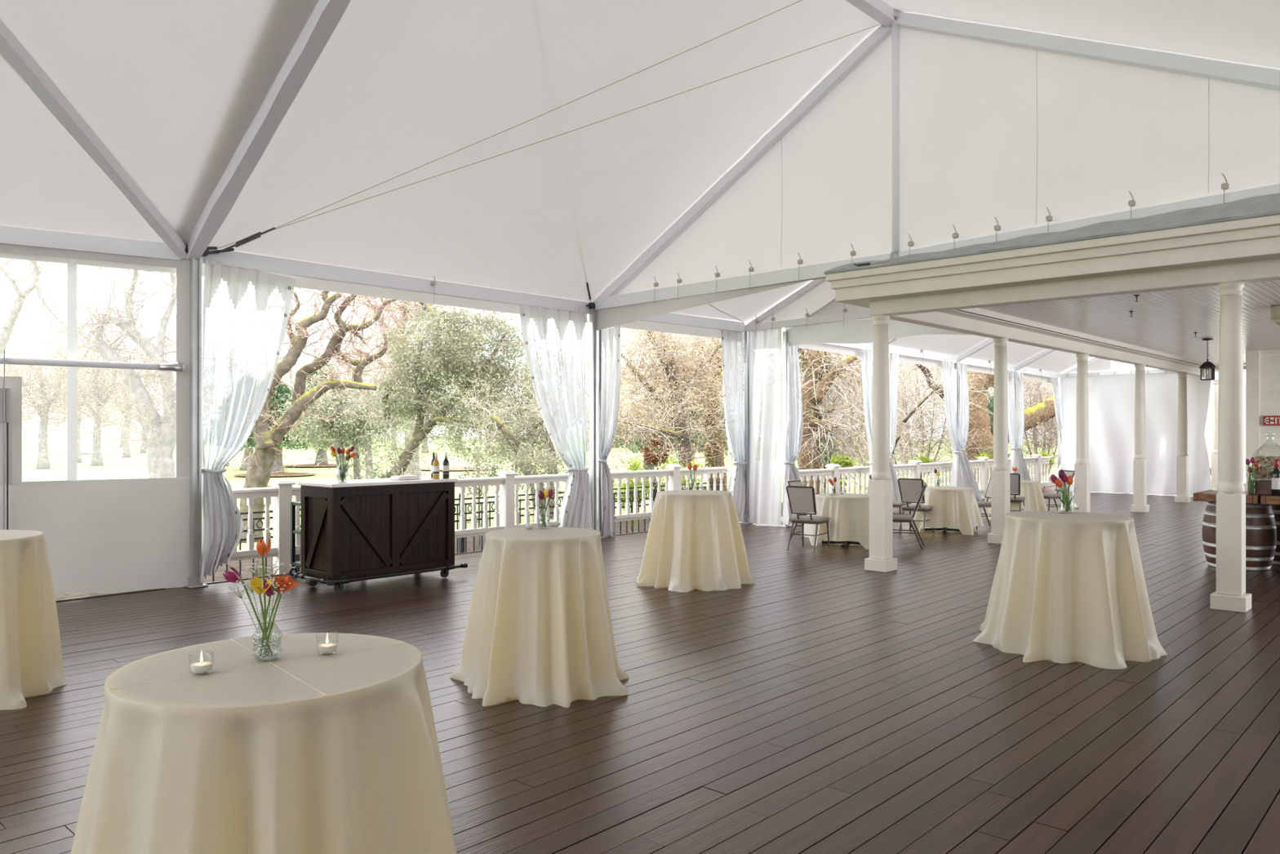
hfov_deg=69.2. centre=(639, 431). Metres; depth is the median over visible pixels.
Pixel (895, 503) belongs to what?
banquet chair
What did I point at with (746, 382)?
tent pole
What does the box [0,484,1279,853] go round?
floor
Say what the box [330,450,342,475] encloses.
tulip
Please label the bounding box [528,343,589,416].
tree
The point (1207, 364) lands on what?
hood
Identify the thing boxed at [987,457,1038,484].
railing
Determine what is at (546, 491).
tulip
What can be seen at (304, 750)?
tablecloth
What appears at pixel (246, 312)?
curtain
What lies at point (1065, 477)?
tulip
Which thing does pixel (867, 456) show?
thicket
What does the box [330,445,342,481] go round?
tulip
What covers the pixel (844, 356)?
tree
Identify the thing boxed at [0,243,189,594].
wall
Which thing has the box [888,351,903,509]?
curtain
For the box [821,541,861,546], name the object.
round table
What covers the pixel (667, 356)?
tree
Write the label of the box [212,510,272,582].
iron fence
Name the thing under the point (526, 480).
railing
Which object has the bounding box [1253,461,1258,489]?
tulip
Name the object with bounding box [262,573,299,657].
tulip
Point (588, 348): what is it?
tree
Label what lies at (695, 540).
tablecloth
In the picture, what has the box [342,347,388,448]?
tree
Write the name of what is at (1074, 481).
breath
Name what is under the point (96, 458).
bare tree
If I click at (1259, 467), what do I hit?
tulip
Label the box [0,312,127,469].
bare tree
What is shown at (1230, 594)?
porch column
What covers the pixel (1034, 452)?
young tree
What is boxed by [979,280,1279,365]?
ceiling
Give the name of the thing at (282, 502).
railing post
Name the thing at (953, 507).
tablecloth
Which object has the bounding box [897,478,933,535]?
banquet chair
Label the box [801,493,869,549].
tablecloth
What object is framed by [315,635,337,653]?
votive candle
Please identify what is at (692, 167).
ceiling
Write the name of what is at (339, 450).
tulip
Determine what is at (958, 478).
curtain
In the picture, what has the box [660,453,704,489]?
shrub
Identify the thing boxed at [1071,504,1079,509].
votive candle
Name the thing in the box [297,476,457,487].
countertop
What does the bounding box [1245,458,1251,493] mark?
tulip
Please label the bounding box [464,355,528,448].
tree
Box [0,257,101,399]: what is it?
bare tree
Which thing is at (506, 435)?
tree
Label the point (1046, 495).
banquet chair
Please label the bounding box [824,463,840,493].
railing post
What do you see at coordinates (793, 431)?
curtain
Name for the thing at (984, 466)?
railing post
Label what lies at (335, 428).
tree
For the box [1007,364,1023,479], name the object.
curtain
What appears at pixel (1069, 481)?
tulip
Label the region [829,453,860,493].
shrub
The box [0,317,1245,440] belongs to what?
sky
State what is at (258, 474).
tree
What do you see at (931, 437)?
tree
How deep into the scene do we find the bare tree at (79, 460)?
74.88 m
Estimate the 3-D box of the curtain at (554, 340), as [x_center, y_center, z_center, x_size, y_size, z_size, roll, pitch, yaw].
[-1.285,-0.186,14.102,0.227,3.585,1.425,0,0,43]
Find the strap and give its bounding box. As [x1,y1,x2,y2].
[853,259,889,266]
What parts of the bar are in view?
rail, rail, rail, rail, pipe rail, rail, rail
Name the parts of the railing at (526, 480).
rail, rail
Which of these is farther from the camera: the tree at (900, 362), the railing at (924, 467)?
the tree at (900, 362)
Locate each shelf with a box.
[292,501,300,506]
[292,529,300,533]
[292,560,300,566]
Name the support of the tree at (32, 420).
on the lawn
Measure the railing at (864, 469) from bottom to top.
0.855 m
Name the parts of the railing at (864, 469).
rail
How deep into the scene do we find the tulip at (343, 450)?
10.00 m
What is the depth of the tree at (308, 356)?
142.20 m
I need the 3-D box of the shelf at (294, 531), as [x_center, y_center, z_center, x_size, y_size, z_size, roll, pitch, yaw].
[-3.701,1.170,11.023,0.410,0.035,0.730,0,0,43]
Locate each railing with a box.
[230,487,278,560]
[292,476,505,554]
[514,469,673,528]
[680,466,727,490]
[782,468,833,494]
[839,463,915,501]
[920,460,984,493]
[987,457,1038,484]
[1040,456,1051,486]
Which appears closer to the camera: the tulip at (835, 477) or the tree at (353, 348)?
the tulip at (835, 477)
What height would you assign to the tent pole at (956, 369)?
3.428 m
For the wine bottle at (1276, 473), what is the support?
on the countertop at (1265, 499)
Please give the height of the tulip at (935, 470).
0.300 m
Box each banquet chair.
[786,485,830,552]
[787,480,823,541]
[869,475,911,529]
[893,483,927,549]
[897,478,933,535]
[976,475,991,529]
[1009,473,1025,511]
[1042,470,1074,511]
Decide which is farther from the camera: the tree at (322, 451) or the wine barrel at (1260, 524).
the tree at (322, 451)
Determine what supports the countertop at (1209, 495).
on the wine barrel at (1260, 524)
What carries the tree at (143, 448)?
on the lawn
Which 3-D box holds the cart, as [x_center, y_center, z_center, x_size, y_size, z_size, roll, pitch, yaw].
[-3.701,1.258,11.023,0.440,0.876,0.800,0,0,43]
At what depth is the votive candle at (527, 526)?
6.47 m
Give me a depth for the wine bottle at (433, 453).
10.99 m
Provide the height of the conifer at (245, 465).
7.306 m
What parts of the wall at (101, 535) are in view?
fabric panel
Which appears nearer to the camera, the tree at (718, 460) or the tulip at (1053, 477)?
the tulip at (1053, 477)
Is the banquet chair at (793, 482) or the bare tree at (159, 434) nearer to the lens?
the banquet chair at (793, 482)
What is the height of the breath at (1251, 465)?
0.378 m
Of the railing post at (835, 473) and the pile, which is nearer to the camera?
the pile
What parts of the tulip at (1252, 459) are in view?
stem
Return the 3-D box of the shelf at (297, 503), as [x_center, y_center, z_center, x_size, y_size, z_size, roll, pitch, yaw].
[-3.701,0.840,11.023,0.410,0.035,0.730,0,0,43]
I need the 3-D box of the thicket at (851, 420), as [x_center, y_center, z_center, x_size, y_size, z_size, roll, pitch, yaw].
[6.410,0.020,31.132,6.620,8.741,6.856,0,0,33]
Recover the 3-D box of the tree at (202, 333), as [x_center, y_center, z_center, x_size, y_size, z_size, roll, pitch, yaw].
[-52.468,-5.147,110.036,12.542,15.975,11.023,0,0,43]
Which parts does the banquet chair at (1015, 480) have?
backrest, frame, seat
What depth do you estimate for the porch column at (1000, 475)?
14.10 m
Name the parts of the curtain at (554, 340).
clear panel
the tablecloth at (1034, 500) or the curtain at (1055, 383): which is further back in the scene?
the curtain at (1055, 383)
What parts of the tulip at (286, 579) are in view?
stem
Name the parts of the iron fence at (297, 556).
fence post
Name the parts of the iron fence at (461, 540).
fence post, rail, rail, rail, rail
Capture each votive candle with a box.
[188,649,214,673]
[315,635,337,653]
[524,524,533,528]
[552,522,559,526]
[1057,506,1065,512]
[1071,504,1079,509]
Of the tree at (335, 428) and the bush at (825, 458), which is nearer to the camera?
the bush at (825, 458)
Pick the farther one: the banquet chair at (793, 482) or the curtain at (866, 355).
the curtain at (866, 355)
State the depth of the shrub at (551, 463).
18.88 m
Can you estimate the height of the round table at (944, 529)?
0.732 m
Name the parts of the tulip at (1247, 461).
stem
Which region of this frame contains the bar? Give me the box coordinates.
[293,476,467,592]
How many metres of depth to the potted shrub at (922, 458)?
22.62 m
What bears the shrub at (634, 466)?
on the lawn
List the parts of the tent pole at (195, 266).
plate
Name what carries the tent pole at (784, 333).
on the floor
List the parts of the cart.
leg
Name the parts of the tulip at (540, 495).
stem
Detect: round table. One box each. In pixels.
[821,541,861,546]
[924,527,959,533]
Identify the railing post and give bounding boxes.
[269,479,295,574]
[496,471,517,528]
[664,464,682,490]
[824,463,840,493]
[907,459,922,504]
[977,456,989,498]
[1031,453,1042,486]
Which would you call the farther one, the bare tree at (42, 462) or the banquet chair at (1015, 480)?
the bare tree at (42, 462)
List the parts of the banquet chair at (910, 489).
leg, backrest, frame, seat, seat frame, leg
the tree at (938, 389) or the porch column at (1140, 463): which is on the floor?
the porch column at (1140, 463)
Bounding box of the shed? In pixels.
[51,422,111,453]
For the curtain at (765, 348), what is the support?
hanging from the ceiling at (692, 167)
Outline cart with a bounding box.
[288,501,300,576]
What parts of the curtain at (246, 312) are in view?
clear panel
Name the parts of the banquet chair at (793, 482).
leg, frame, backrest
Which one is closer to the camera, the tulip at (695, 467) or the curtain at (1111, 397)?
the tulip at (695, 467)
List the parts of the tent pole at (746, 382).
plate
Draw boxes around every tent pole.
[183,257,208,588]
[589,308,601,538]
[596,329,606,537]
[739,331,753,524]
[777,331,791,527]
[954,361,958,431]
[1013,368,1016,412]
[1053,382,1061,490]
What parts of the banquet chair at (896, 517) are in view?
seat frame, seat, leg, leg, frame, backrest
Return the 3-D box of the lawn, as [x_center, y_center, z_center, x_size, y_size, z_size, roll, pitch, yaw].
[-125.565,2.244,210.838,472.400,0.809,460.000,0,0,43]
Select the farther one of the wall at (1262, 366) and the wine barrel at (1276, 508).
the wall at (1262, 366)
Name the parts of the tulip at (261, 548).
stem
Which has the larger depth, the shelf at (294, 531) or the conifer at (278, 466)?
the conifer at (278, 466)
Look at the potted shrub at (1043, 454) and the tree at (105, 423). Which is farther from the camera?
the tree at (105, 423)
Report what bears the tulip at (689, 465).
in the vase
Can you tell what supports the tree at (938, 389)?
on the lawn
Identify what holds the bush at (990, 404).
on the lawn
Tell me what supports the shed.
on the lawn
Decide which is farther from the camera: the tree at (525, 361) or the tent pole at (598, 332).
the tree at (525, 361)
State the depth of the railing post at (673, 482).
16.99 m
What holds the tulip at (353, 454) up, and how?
in the vase
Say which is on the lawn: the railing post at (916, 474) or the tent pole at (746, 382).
the railing post at (916, 474)
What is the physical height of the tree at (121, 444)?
19.175 m
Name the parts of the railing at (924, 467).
rail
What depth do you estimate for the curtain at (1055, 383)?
26.75 m
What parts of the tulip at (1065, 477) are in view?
stem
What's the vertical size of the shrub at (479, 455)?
2.233 m
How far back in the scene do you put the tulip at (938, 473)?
16.19 m
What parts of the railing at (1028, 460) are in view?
rail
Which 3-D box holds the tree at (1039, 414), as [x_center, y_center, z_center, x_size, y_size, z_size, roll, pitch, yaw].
[12.265,-0.299,29.997,5.870,5.767,3.078,0,0,-6]
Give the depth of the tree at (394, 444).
123.15 m
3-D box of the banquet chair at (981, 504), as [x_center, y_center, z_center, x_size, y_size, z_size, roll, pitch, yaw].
[6.049,1.227,16.286,0.615,0.930,0.440,0,0,-15]
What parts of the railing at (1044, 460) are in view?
rail, rail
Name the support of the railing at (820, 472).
attached to the railing post at (835, 473)
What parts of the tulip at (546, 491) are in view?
stem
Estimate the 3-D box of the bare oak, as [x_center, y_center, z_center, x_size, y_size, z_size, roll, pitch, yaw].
[-10.126,-3.591,41.772,9.550,12.228,6.097,0,0,4]
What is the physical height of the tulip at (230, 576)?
0.278 m
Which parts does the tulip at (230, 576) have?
stem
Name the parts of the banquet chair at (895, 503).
seat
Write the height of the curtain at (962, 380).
3.464 m
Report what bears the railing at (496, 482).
attached to the railing post at (282, 502)
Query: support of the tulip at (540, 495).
in the vase
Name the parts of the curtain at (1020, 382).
clear panel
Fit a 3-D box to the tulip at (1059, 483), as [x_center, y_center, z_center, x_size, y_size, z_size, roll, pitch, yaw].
[3.472,0.520,7.619,0.126,0.274,0.050,0,0,-15]
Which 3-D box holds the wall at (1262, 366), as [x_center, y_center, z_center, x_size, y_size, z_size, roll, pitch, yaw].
[16.926,-0.091,19.718,5.920,3.582,5.660,0,0,43]
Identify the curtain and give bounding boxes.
[200,257,295,582]
[518,304,591,528]
[596,325,620,537]
[720,329,748,522]
[747,327,782,524]
[782,342,803,524]
[860,346,872,493]
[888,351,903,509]
[942,355,971,488]
[956,361,982,501]
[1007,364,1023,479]
[1016,368,1031,480]
[1050,374,1062,478]
[1060,370,1213,496]
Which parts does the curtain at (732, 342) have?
clear panel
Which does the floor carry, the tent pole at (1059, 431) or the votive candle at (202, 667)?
the tent pole at (1059, 431)
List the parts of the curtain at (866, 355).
clear panel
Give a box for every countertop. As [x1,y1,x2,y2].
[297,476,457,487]
[1193,489,1263,503]
[1260,494,1279,504]
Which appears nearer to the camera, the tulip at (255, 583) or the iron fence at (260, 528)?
the tulip at (255, 583)
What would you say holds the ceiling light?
attached to the ceiling at (1166, 322)
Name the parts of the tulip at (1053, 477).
stem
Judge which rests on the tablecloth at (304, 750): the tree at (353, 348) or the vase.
the vase
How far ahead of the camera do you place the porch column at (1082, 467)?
16.91 m
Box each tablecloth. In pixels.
[0,529,67,710]
[71,632,456,853]
[450,526,628,707]
[635,489,755,592]
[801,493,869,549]
[911,486,983,534]
[972,511,1167,669]
[981,480,1047,519]
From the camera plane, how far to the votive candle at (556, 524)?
6.65 m
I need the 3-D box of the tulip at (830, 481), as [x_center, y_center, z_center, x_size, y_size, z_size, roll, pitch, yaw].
[2.943,0.828,14.203,0.104,0.234,0.055,0,0,-15]
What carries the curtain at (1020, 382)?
hanging from the ceiling at (692, 167)
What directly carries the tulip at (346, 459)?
in the vase
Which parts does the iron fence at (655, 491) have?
fence post, rail, rail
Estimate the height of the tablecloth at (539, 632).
1.016 m
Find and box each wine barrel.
[1201,501,1276,570]
[1271,504,1279,564]
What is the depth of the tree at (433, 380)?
25.56 m
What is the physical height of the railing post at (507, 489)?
1.802 m
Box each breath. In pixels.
[227,551,291,648]
[1053,480,1080,495]
[1244,462,1257,490]
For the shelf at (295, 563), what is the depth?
10.84 m
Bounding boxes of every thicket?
[670,324,853,493]
[782,338,933,493]
[782,355,949,493]
[898,364,1051,485]
[986,356,1123,486]
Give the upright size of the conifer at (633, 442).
6.228 m
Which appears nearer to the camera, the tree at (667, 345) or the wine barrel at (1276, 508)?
the wine barrel at (1276, 508)
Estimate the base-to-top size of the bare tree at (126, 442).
12.056 m
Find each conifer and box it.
[239,447,253,470]
[242,377,331,472]
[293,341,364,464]
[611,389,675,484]
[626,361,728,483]
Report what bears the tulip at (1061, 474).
in the vase
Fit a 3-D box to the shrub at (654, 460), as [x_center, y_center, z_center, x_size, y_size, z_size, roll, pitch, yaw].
[0.419,1.243,25.973,0.919,2.515,0.938,0,0,21]
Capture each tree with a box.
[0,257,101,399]
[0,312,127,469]
[0,314,59,447]
[0,331,51,446]
[22,327,140,462]
[22,342,93,438]
[24,265,204,478]
[28,295,159,466]
[35,326,140,448]
[79,348,175,457]
[81,343,142,447]
[90,306,176,453]
[147,333,202,414]
[224,287,439,542]
[269,360,430,480]
[278,335,310,447]
[288,342,350,404]
[338,299,589,476]
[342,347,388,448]
[364,333,432,450]
[390,328,469,453]
[433,353,630,521]
[438,348,505,449]
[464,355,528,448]
[504,346,540,440]
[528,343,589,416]
[585,315,629,450]
[585,324,782,506]
[585,332,653,422]
[622,345,688,451]
[625,335,782,491]
[782,327,937,493]
[826,355,927,451]
[835,355,993,492]
[838,362,993,490]
[897,362,950,449]
[942,370,1057,481]
[1023,379,1052,453]
[1025,371,1088,445]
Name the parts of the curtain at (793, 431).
clear panel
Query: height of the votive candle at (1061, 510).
0.061 m
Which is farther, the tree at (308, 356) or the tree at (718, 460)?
the tree at (308, 356)
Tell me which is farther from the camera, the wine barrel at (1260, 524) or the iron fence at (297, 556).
the iron fence at (297, 556)
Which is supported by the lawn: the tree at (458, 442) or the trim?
the tree at (458, 442)
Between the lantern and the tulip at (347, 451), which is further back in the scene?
the lantern
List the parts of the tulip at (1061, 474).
stem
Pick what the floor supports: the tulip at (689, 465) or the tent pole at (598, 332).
the tent pole at (598, 332)
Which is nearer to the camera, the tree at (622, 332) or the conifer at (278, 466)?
the conifer at (278, 466)
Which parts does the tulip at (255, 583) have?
stem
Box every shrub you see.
[367,444,404,478]
[453,444,502,545]
[502,440,568,519]
[613,457,655,533]
[639,434,673,489]
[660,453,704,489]
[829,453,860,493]
[909,453,933,484]
[974,450,992,478]
[1036,450,1054,488]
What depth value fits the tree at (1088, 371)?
138.33 m
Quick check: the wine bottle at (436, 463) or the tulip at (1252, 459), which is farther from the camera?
the tulip at (1252, 459)
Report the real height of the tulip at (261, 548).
0.355 m
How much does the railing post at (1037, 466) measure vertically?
1.762 m
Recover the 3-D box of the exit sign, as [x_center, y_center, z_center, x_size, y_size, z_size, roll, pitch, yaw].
[13.209,-0.234,19.290,0.411,0.205,0.026,0,0,43]
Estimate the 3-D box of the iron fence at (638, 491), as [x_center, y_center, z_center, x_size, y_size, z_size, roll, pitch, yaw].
[-0.409,1.688,18.744,0.095,1.315,2.035,0,0,43]
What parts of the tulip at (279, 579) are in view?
stem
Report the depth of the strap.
11.07 m
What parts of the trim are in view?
crown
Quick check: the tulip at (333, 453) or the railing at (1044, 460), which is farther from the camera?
the railing at (1044, 460)
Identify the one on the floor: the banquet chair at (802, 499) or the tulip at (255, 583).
the banquet chair at (802, 499)
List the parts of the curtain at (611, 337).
clear panel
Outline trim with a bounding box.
[823,193,1279,378]
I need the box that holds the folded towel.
[388,475,421,479]
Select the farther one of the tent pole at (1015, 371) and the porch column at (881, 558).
the tent pole at (1015, 371)
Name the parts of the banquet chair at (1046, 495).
seat frame, seat, frame, backrest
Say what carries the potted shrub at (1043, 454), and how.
on the lawn
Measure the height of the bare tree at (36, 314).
13.338 m
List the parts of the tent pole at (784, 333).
plate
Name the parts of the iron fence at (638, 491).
rail, rail, rail, rail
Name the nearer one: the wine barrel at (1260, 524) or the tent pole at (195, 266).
the tent pole at (195, 266)
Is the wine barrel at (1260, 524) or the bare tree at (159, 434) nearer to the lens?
the wine barrel at (1260, 524)
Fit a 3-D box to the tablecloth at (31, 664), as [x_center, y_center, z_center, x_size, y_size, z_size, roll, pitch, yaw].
[-4.329,1.183,5.936,1.019,1.026,1.102,0,0,-7]
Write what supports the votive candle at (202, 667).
on the tablecloth at (304, 750)
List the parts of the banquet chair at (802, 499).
leg, backrest, frame, leg, seat, seat frame, leg, leg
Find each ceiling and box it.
[0,0,1279,382]
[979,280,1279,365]
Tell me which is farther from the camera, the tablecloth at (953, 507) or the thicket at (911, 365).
the thicket at (911, 365)
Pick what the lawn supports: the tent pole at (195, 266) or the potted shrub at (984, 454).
the potted shrub at (984, 454)
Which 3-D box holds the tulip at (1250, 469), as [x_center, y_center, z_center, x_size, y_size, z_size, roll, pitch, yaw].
[7.457,0.594,11.312,0.048,0.331,0.071,0,0,-30]
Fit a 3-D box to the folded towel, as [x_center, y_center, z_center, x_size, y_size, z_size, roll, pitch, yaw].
[-2.689,0.523,10.623,0.210,0.042,0.300,0,0,43]
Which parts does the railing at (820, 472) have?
rail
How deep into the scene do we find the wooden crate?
11.26 m
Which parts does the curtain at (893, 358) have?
clear panel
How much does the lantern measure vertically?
0.758 m
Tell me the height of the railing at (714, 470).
0.855 m
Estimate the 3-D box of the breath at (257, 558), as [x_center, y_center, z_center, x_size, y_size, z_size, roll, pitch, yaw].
[-1.054,0.500,2.632,0.232,0.312,0.135,0,0,31]
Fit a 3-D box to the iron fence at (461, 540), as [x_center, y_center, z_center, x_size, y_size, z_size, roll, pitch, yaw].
[-2.075,1.688,16.935,0.095,1.315,2.985,0,0,43]
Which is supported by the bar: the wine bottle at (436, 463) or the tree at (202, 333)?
the wine bottle at (436, 463)
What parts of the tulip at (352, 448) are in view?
stem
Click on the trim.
(1238, 240)
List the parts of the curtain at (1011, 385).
clear panel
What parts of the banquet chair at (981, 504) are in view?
seat, leg, frame, backrest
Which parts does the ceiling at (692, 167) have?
roof panel, roof panel, roof panel, roof panel, gable panel, roof panel, king post, roof panel, gable panel, roof panel, roof panel, roof panel, gable panel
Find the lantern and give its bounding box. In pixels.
[1199,338,1216,380]
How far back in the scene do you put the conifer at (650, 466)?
42.62 m
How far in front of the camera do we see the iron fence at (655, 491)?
20.34 m
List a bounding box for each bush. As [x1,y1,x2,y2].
[820,402,844,493]
[950,386,1022,456]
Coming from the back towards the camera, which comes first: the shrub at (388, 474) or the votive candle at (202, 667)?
the shrub at (388, 474)
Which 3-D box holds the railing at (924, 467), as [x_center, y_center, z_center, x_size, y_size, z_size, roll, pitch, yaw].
[7.504,1.147,22.345,0.140,0.855,3.615,0,0,43]
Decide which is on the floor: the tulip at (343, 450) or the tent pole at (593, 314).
the tent pole at (593, 314)
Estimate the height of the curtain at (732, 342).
3.600 m
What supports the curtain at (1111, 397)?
hanging from the ceiling at (692, 167)
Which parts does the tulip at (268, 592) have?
stem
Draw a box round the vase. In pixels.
[252,608,283,661]
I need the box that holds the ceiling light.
[1270,305,1279,325]
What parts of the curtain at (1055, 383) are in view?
clear panel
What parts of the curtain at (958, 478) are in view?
clear panel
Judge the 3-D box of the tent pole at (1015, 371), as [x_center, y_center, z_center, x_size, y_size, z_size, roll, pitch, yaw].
[9.840,-0.001,24.409,0.200,3.398,0.200,0,0,43]
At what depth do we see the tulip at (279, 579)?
2.64 m
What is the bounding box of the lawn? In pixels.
[22,437,1245,599]
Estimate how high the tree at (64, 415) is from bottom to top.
16.620 m
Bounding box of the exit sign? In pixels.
[1262,415,1279,425]
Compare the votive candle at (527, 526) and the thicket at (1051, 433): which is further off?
the thicket at (1051, 433)
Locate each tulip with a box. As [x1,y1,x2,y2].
[222,566,273,655]
[249,575,272,655]
[256,538,271,656]
[259,574,294,657]
[259,577,278,654]
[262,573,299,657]
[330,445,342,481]
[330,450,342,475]
[337,447,344,479]
[341,447,345,481]
[342,445,354,479]
[342,452,355,479]
[342,454,350,481]
[344,448,349,465]
[537,490,546,527]
[540,489,548,518]
[542,488,553,527]
[687,462,694,487]
[689,464,697,486]
[828,478,835,492]
[833,476,836,491]
[933,468,938,485]
[937,471,940,485]
[1050,474,1068,511]
[1054,478,1069,505]
[1057,469,1066,511]
[1061,472,1069,511]
[1066,475,1074,511]
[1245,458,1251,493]
[1247,466,1254,483]
[1249,457,1254,493]
[1252,464,1261,493]
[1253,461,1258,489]
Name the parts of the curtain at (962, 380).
clear panel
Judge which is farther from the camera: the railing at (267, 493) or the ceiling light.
the ceiling light
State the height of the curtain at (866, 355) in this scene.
3.347 m
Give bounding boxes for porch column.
[864,314,897,572]
[987,337,1009,544]
[1074,353,1090,512]
[1130,364,1149,512]
[1173,372,1191,502]
[1209,280,1251,613]
[1211,378,1218,490]
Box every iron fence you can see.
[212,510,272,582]
[294,497,460,572]
[458,491,564,552]
[613,486,650,533]
[652,480,724,502]
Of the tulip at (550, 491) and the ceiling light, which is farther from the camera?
the ceiling light
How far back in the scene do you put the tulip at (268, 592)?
2.61 m
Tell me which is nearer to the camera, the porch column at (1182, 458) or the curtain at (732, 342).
the curtain at (732, 342)
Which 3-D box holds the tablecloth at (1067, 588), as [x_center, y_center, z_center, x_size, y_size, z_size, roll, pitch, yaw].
[3.335,1.181,7.366,1.409,1.031,1.458,0,0,43]
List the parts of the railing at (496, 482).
rail, rail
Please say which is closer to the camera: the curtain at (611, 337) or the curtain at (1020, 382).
the curtain at (611, 337)
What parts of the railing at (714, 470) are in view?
rail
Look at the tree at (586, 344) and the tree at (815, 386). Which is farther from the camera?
the tree at (586, 344)
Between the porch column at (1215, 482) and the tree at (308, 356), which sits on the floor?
the porch column at (1215, 482)
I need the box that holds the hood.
[1199,359,1216,368]
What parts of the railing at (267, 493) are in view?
rail, rail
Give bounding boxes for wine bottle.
[431,452,435,477]
[432,453,439,479]
[442,452,448,478]
[1271,459,1279,496]
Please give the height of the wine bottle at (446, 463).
0.305 m
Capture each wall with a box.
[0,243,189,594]
[1245,349,1279,491]
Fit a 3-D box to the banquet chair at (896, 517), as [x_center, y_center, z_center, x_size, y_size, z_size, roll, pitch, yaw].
[3.877,1.227,13.594,0.615,0.930,0.440,0,0,21]
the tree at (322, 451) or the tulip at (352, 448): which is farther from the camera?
the tree at (322, 451)
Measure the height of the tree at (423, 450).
18.884 m
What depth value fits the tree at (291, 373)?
143.16 m
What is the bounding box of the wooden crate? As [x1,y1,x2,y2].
[1248,480,1271,494]
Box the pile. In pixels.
[1250,454,1279,479]
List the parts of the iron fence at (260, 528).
rail, rail, rail, rail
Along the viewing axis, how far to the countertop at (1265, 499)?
11.06 m

